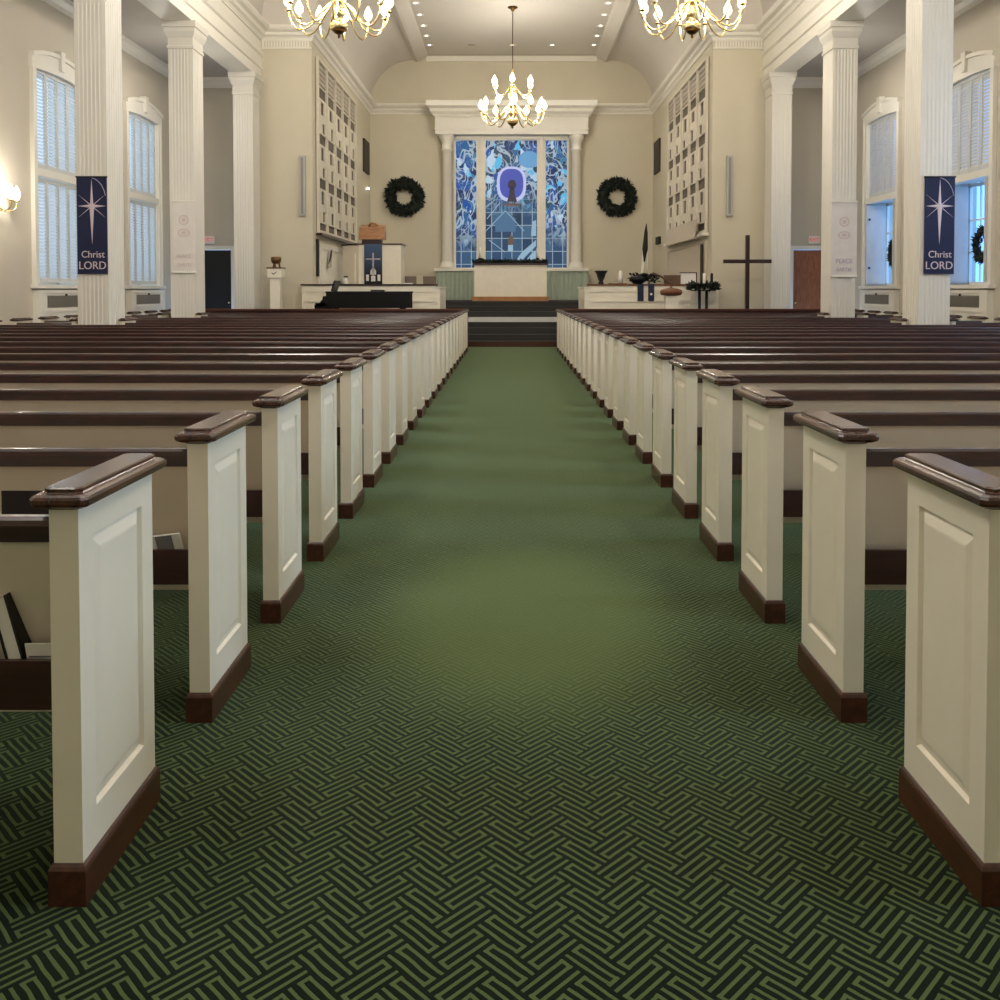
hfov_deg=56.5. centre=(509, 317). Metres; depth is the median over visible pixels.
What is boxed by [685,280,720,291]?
wreath
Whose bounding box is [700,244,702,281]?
speaker
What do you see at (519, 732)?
floor
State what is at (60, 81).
shutter
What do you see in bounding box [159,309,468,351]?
pew
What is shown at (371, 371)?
pew
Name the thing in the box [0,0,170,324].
wall
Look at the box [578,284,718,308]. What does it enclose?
rail
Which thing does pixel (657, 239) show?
control box
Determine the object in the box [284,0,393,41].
chandelier
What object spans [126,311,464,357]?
pew
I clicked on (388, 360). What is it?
pew
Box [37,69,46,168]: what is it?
shutter
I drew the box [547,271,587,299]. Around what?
curtain
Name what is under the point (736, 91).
wall
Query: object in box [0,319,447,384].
pew
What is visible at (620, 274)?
candle
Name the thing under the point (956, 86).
shutter
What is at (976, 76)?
shutter
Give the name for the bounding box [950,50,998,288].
window
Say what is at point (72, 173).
shutter
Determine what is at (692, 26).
chandelier
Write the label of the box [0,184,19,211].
wall sconce
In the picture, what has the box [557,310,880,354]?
pew
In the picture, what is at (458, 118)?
entablature
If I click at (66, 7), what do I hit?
trim
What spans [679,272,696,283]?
board
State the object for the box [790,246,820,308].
door
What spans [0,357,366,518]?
pew
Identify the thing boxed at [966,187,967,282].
shutter
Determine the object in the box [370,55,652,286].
wall
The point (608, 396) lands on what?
pew
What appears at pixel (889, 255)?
wreath
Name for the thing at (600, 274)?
urn
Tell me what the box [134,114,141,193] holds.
shutter
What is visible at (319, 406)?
pew
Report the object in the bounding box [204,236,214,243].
exit sign
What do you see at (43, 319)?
pew
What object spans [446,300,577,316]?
platform
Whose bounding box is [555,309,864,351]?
pew
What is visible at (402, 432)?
pew
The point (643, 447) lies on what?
pew
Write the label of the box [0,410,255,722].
pew
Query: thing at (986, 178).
shutter
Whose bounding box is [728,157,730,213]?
grille
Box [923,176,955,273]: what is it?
banner
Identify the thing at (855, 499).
pew
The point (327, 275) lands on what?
panel
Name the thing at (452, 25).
ceiling
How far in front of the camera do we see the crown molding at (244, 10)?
23.68 m
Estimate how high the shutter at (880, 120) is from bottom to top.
1.770 m
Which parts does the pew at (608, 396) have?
panel, rail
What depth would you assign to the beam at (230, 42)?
20.17 m
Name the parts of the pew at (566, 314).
panel, rail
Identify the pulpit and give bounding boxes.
[341,243,405,283]
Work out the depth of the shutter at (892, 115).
20.84 m
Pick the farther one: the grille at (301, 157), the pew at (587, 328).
the grille at (301, 157)
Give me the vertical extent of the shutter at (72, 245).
1.880 m
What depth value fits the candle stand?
22.28 m
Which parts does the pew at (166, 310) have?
rail, panel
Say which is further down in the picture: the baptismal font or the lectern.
the baptismal font
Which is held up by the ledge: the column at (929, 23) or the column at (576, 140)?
the column at (576, 140)
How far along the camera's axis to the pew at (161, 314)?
18.25 m
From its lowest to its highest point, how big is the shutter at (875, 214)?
1.880 m
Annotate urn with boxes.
[595,271,607,283]
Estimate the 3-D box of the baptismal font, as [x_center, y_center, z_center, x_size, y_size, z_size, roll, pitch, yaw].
[3.863,-0.160,22.305,0.540,1.230,0.532,0,2,0]
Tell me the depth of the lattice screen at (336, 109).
25.93 m
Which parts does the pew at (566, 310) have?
rail, panel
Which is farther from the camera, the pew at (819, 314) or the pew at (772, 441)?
the pew at (819, 314)
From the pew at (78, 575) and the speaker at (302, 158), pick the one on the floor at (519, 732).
the pew at (78, 575)
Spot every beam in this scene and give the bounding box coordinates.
[138,0,262,75]
[761,0,888,76]
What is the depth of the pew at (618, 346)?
9.27 m
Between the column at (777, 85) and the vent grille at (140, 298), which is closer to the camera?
the vent grille at (140, 298)
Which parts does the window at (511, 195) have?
medallion glass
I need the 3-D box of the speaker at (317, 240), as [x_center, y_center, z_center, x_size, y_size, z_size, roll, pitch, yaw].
[-4.913,-1.535,23.638,0.047,0.923,0.273,0,2,0]
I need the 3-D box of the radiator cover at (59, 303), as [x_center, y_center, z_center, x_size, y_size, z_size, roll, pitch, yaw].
[-8.377,0.180,17.463,0.125,1.400,2.000,0,2,0]
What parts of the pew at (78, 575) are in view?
rail, backrest, panel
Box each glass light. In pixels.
[456,141,476,267]
[486,141,536,259]
[546,141,566,267]
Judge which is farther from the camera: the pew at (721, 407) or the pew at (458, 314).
the pew at (458, 314)
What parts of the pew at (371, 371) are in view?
rail, backrest, panel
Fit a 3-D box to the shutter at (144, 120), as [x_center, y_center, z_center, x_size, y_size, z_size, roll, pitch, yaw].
[-8.470,-3.729,21.555,0.035,1.770,0.397,0,2,0]
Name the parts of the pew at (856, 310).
panel, rail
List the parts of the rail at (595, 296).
cloth strip, cloth strip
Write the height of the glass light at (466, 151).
4.490 m
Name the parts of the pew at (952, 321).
rail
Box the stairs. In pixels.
[468,317,556,341]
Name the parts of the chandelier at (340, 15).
bulb, arm, arm, arm, bulb, arm, arm, arm, bulb, arm, arm, arm, arm, bulb, arm, bulb, bulb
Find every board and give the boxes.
[666,219,696,245]
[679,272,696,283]
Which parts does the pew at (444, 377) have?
rail, panel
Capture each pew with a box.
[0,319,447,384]
[0,321,443,390]
[0,323,439,398]
[0,326,433,407]
[0,329,427,417]
[0,333,419,429]
[0,337,410,444]
[0,342,399,463]
[0,349,385,487]
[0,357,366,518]
[0,369,342,560]
[0,385,308,623]
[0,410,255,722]
[0,453,166,906]
[10,317,77,324]
[38,316,454,373]
[63,314,457,368]
[118,317,451,378]
[125,312,170,317]
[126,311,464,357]
[138,313,460,364]
[144,310,466,354]
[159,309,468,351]
[195,312,462,360]
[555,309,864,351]
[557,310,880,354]
[560,309,819,312]
[560,311,898,357]
[562,312,829,360]
[565,313,887,364]
[568,314,961,368]
[571,316,988,373]
[574,317,908,378]
[579,319,999,384]
[583,321,999,390]
[588,323,999,398]
[594,326,999,407]
[602,329,999,417]
[610,333,999,429]
[620,337,999,444]
[633,342,999,463]
[648,349,999,487]
[669,357,999,518]
[696,369,999,560]
[734,385,999,623]
[793,410,999,722]
[855,312,901,317]
[893,453,999,906]
[949,317,999,324]
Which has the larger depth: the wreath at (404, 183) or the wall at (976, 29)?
the wreath at (404, 183)
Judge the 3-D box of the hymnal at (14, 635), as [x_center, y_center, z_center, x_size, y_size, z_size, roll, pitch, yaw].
[-1.137,0.756,2.156,0.103,0.252,0.069,0,2,0]
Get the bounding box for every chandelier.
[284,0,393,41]
[478,6,546,128]
[638,0,745,41]
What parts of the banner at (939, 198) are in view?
rod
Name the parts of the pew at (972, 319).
panel, rail, panel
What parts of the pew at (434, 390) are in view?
rail, panel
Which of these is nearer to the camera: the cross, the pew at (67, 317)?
the pew at (67, 317)
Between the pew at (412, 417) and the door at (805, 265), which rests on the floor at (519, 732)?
the pew at (412, 417)
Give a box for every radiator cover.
[33,290,77,322]
[126,290,164,315]
[859,290,898,315]
[950,290,993,322]
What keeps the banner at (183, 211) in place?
attached to the column at (186, 38)
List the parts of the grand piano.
lid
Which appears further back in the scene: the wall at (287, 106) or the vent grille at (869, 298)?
the wall at (287, 106)
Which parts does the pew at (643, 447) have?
panel, rail, backrest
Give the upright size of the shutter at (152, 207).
1.880 m
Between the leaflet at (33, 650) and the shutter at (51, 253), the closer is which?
the leaflet at (33, 650)
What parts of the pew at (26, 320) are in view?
panel, rail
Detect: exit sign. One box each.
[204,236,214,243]
[808,236,819,243]
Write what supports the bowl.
on the pedestal
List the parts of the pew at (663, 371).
panel, rail, backrest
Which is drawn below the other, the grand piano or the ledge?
the grand piano
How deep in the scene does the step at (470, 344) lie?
22.93 m
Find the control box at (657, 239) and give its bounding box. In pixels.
[655,236,660,244]
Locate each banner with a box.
[75,176,107,273]
[171,200,196,272]
[364,244,381,283]
[830,201,857,276]
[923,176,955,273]
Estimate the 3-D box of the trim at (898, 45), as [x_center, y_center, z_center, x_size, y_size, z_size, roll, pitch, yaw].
[7.510,-5.644,9.936,2.100,0.250,28.200,0,2,0]
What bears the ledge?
attached to the wall at (621, 145)
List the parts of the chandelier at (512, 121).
bulb, bulb, arm, bulb, bulb, arm, arm, bulb, arm, rod, bulb, arm, bulb, arm, arm, bulb, arm, arm, bulb, bulb, arm, bulb, bulb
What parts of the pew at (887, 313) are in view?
panel, rail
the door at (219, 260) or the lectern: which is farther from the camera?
the lectern
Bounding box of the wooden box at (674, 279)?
[663,275,680,283]
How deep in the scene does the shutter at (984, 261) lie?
16.63 m
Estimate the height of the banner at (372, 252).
1.120 m
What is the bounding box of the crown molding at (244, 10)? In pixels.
[221,0,803,113]
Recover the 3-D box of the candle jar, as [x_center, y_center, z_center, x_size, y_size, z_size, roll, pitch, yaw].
[-4.062,-0.937,23.032,0.112,0.200,0.109,0,2,0]
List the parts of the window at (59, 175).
sash, sill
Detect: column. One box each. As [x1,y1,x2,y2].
[74,0,124,324]
[161,20,207,317]
[228,71,263,308]
[439,134,453,267]
[569,134,583,267]
[761,71,796,308]
[817,20,864,317]
[902,0,953,324]
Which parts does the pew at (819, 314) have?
panel, rail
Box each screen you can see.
[205,309,463,312]
[315,56,356,243]
[664,56,708,245]
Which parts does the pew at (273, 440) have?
rail, backrest, panel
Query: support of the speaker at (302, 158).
attached to the wall at (287, 106)
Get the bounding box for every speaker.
[299,155,305,215]
[316,239,318,275]
[363,138,369,174]
[654,138,660,174]
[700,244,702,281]
[726,155,732,215]
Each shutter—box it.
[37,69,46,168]
[38,177,47,281]
[45,72,57,171]
[47,180,58,282]
[56,77,67,174]
[58,182,68,282]
[67,82,75,176]
[68,185,77,282]
[129,112,134,191]
[130,199,135,283]
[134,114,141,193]
[135,201,142,283]
[141,117,148,195]
[142,202,149,283]
[148,120,155,197]
[149,204,156,283]
[865,205,884,283]
[869,120,876,197]
[876,117,883,195]
[883,114,890,193]
[890,112,895,191]
[892,199,893,283]
[950,186,966,282]
[952,82,959,175]
[958,77,969,174]
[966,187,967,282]
[969,72,980,171]
[980,69,989,168]
[983,177,985,281]
[985,177,987,281]
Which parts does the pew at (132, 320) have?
panel, rail, panel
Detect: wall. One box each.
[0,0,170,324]
[203,88,233,245]
[259,41,369,308]
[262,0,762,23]
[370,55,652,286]
[653,41,764,308]
[791,88,822,308]
[855,0,999,322]
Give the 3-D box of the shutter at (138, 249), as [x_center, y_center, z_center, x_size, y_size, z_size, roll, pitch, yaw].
[-8.470,-1.713,21.210,0.035,1.880,0.397,0,2,0]
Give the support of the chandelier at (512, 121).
hanging from the ceiling at (452, 25)
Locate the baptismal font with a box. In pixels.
[660,286,681,308]
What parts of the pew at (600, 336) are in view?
panel, rail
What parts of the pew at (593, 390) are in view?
panel, rail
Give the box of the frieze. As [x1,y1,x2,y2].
[261,41,763,48]
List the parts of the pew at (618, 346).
panel, rail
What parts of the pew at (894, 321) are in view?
panel, rail, panel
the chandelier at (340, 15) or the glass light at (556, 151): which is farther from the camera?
the glass light at (556, 151)
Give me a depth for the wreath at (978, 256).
17.66 m
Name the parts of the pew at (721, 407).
panel, backrest, rail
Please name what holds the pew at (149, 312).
on the floor at (519, 732)
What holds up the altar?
on the platform
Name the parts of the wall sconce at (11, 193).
arm, arm, bulb, bulb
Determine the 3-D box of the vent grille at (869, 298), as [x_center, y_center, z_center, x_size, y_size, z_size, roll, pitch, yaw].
[8.451,-0.429,21.457,0.018,0.220,1.380,0,2,0]
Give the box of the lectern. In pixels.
[359,222,385,242]
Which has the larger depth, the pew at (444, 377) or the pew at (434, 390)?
the pew at (444, 377)
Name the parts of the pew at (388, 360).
backrest, rail, panel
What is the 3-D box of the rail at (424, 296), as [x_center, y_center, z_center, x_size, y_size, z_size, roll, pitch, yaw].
[-3.435,-0.379,23.959,3.470,0.970,2.020,0,2,0]
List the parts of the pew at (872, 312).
panel, rail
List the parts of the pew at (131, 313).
rail, panel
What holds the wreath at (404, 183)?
attached to the wall at (621, 145)
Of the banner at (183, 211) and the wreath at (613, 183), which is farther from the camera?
the wreath at (613, 183)
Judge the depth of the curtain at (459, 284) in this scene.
32.48 m
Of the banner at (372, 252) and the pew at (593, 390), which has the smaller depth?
the pew at (593, 390)
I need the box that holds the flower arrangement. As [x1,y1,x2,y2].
[627,272,671,283]
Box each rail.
[300,284,446,308]
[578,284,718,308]
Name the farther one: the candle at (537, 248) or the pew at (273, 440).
the candle at (537, 248)
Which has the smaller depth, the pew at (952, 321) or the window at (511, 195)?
the pew at (952, 321)
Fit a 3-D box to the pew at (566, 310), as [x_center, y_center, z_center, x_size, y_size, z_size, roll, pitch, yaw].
[4.530,0.277,21.458,6.900,0.968,0.100,0,2,0]
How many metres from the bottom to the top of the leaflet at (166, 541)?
0.166 m
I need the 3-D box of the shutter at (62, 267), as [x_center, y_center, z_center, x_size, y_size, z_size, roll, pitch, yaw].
[-8.470,-1.606,17.616,0.035,1.880,0.397,0,2,0]
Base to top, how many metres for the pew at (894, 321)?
0.957 m
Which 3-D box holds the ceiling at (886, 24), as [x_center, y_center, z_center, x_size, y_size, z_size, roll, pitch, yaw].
[7.585,-5.843,9.930,1.950,0.150,28.200,0,2,0]
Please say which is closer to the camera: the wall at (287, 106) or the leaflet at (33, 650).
the leaflet at (33, 650)
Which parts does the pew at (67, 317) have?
rail, panel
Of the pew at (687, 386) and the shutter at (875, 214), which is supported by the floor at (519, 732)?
the pew at (687, 386)
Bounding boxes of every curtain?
[435,271,473,299]
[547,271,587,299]
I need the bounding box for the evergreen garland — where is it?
[472,258,547,262]
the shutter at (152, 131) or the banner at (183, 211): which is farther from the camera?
the shutter at (152, 131)
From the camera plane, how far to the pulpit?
25.97 m
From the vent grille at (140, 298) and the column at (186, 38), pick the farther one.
the vent grille at (140, 298)
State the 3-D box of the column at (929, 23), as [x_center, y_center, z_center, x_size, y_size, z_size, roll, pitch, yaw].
[6.570,-2.362,14.636,0.660,6.650,0.780,0,2,0]
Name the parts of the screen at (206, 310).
panel, rail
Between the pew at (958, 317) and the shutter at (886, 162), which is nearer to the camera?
the pew at (958, 317)
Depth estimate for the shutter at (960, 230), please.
18.17 m
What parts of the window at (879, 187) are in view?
sill, sash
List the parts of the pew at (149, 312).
rail, panel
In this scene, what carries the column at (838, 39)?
on the floor at (519, 732)
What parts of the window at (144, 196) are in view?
sash, sill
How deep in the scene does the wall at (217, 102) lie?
24.09 m
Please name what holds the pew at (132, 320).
on the floor at (519, 732)
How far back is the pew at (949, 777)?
2.26 m
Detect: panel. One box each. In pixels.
[318,243,342,283]
[667,239,706,282]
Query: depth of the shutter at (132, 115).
20.86 m
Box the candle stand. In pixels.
[691,290,715,308]
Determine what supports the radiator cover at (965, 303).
on the floor at (519, 732)
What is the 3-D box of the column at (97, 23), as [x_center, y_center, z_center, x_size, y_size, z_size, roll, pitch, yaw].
[-6.450,-2.362,14.636,0.660,6.650,0.780,0,2,0]
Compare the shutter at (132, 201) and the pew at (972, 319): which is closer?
the pew at (972, 319)
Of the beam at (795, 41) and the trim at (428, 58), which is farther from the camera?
the trim at (428, 58)
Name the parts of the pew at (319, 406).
rail, backrest, panel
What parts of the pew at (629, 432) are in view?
panel, rail, backrest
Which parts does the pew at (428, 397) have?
rail, panel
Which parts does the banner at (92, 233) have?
rod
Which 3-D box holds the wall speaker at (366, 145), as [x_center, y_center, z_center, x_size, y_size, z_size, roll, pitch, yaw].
[-4.910,-5.472,31.663,0.060,1.133,1.358,0,2,0]
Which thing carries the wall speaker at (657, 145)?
attached to the wall at (736, 91)
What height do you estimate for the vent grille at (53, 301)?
0.220 m
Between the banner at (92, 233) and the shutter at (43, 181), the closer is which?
the banner at (92, 233)
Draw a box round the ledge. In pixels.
[434,268,588,270]
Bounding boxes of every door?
[205,246,234,308]
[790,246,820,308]
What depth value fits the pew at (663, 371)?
6.59 m
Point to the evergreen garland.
(483, 260)
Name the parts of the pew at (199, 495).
rail, backrest, panel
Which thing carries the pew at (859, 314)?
on the floor at (519, 732)
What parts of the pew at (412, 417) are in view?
rail, panel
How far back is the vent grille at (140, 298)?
21.41 m
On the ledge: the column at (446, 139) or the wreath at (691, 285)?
the column at (446, 139)
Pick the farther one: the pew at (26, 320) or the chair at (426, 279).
the chair at (426, 279)
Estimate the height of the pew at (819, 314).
0.957 m
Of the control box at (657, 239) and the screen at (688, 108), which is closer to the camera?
the screen at (688, 108)
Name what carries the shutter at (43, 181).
attached to the window at (59, 175)
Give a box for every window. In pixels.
[27,50,77,288]
[123,96,165,288]
[453,137,568,267]
[858,96,902,288]
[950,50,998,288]
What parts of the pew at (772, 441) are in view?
panel, backrest, rail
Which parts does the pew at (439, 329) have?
rail, panel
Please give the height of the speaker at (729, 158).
1.489 m
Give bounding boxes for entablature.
[426,100,597,137]
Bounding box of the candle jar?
[344,276,347,283]
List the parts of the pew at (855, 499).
panel, backrest, rail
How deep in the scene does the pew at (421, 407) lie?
10.17 m
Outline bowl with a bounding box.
[271,257,280,266]
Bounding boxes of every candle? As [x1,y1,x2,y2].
[536,247,538,259]
[608,271,626,283]
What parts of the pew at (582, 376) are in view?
panel, rail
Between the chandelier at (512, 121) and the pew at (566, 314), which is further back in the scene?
the chandelier at (512, 121)
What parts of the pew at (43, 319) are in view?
panel, rail, panel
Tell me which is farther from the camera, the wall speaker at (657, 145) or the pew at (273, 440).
the wall speaker at (657, 145)
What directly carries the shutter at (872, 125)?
attached to the window at (879, 187)
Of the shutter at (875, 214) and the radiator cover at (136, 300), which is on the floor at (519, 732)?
the radiator cover at (136, 300)
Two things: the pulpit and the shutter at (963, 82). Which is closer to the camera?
the shutter at (963, 82)
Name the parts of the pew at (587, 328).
panel, rail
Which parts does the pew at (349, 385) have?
rail, backrest, panel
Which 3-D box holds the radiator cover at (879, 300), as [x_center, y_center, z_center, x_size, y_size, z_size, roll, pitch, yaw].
[8.498,0.061,21.461,0.125,1.400,2.000,0,2,0]
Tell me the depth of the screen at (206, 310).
21.40 m
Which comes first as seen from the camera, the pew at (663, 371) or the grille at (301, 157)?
the pew at (663, 371)
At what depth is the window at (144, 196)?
21.45 m
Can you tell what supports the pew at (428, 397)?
on the floor at (519, 732)
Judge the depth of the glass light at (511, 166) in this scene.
32.90 m
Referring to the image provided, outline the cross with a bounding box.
[723,235,771,308]
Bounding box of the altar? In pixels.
[472,263,548,300]
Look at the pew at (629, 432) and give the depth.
8.38 m
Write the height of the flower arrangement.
0.310 m
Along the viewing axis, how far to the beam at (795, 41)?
20.14 m
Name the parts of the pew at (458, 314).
rail, panel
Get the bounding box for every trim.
[42,0,231,87]
[426,56,596,61]
[792,0,984,87]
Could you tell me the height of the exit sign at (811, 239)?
0.200 m
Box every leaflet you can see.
[25,643,50,658]
[152,533,183,548]
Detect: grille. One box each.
[47,295,77,307]
[136,294,159,303]
[301,157,302,213]
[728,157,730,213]
[865,294,888,303]
[950,295,978,307]
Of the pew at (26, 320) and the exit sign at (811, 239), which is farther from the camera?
the exit sign at (811, 239)
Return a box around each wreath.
[384,175,425,217]
[596,175,637,217]
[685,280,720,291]
[886,240,891,267]
[970,225,983,264]
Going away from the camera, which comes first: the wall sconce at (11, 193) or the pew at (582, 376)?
the pew at (582, 376)
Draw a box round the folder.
[328,249,331,267]
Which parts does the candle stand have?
post, post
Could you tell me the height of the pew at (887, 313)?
0.957 m
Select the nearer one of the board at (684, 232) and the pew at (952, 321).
the pew at (952, 321)
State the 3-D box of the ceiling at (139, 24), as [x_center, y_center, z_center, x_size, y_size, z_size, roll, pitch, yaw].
[-7.465,-5.843,9.930,1.950,0.150,28.200,0,2,0]
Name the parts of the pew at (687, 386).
panel, rail, backrest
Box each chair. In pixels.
[405,276,416,283]
[423,276,435,283]
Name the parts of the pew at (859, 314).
panel, rail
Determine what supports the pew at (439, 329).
on the floor at (519, 732)
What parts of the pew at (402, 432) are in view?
backrest, rail, panel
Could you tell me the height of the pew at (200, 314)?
0.957 m
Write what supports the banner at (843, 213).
attached to the column at (838, 39)
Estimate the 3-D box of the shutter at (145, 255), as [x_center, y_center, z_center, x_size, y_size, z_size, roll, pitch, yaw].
[-8.470,-1.725,21.615,0.035,1.880,0.397,0,2,0]
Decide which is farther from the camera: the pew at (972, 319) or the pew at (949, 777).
the pew at (972, 319)
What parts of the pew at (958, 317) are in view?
panel, rail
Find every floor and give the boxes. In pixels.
[0,347,999,999]
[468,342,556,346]
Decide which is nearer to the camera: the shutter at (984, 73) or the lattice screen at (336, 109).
the shutter at (984, 73)
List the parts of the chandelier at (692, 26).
bulb, bulb, bulb, arm, arm, arm, arm, bulb, arm, arm, arm, arm, arm, arm, arm, arm, bulb, bulb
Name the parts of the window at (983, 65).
sill, sash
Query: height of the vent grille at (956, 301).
0.220 m
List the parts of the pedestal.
post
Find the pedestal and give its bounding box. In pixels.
[266,267,285,308]
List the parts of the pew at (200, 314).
rail, panel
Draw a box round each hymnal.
[0,592,31,658]
[1,491,48,513]
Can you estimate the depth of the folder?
24.99 m
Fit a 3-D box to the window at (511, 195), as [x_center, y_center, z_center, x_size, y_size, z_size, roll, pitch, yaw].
[0.050,-4.037,32.884,4.080,4.650,0.220,0,2,0]
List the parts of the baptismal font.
lid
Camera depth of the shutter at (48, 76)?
17.18 m
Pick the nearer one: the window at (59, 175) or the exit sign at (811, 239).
the window at (59, 175)
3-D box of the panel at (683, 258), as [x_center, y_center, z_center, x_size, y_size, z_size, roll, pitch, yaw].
[5.030,-1.047,26.731,0.060,2.100,5.700,0,2,0]
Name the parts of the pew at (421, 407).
rail, panel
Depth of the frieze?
23.13 m
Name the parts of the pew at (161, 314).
rail, panel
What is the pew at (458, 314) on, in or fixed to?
on the floor at (519, 732)
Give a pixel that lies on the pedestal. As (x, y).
(275, 274)
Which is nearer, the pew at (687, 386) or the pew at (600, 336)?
the pew at (687, 386)
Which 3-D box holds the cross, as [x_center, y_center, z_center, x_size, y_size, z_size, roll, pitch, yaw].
[5.673,-0.758,22.237,1.140,2.430,0.500,0,2,0]
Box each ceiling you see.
[71,0,227,76]
[248,0,776,94]
[797,0,954,76]
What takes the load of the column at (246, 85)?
on the floor at (519, 732)
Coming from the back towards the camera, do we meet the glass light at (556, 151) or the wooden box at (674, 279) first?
the glass light at (556, 151)
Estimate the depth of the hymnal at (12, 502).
3.03 m
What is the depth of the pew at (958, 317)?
16.45 m
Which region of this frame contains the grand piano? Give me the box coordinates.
[314,280,412,308]
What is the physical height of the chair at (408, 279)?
1.220 m
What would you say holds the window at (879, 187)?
in the wall at (976, 29)

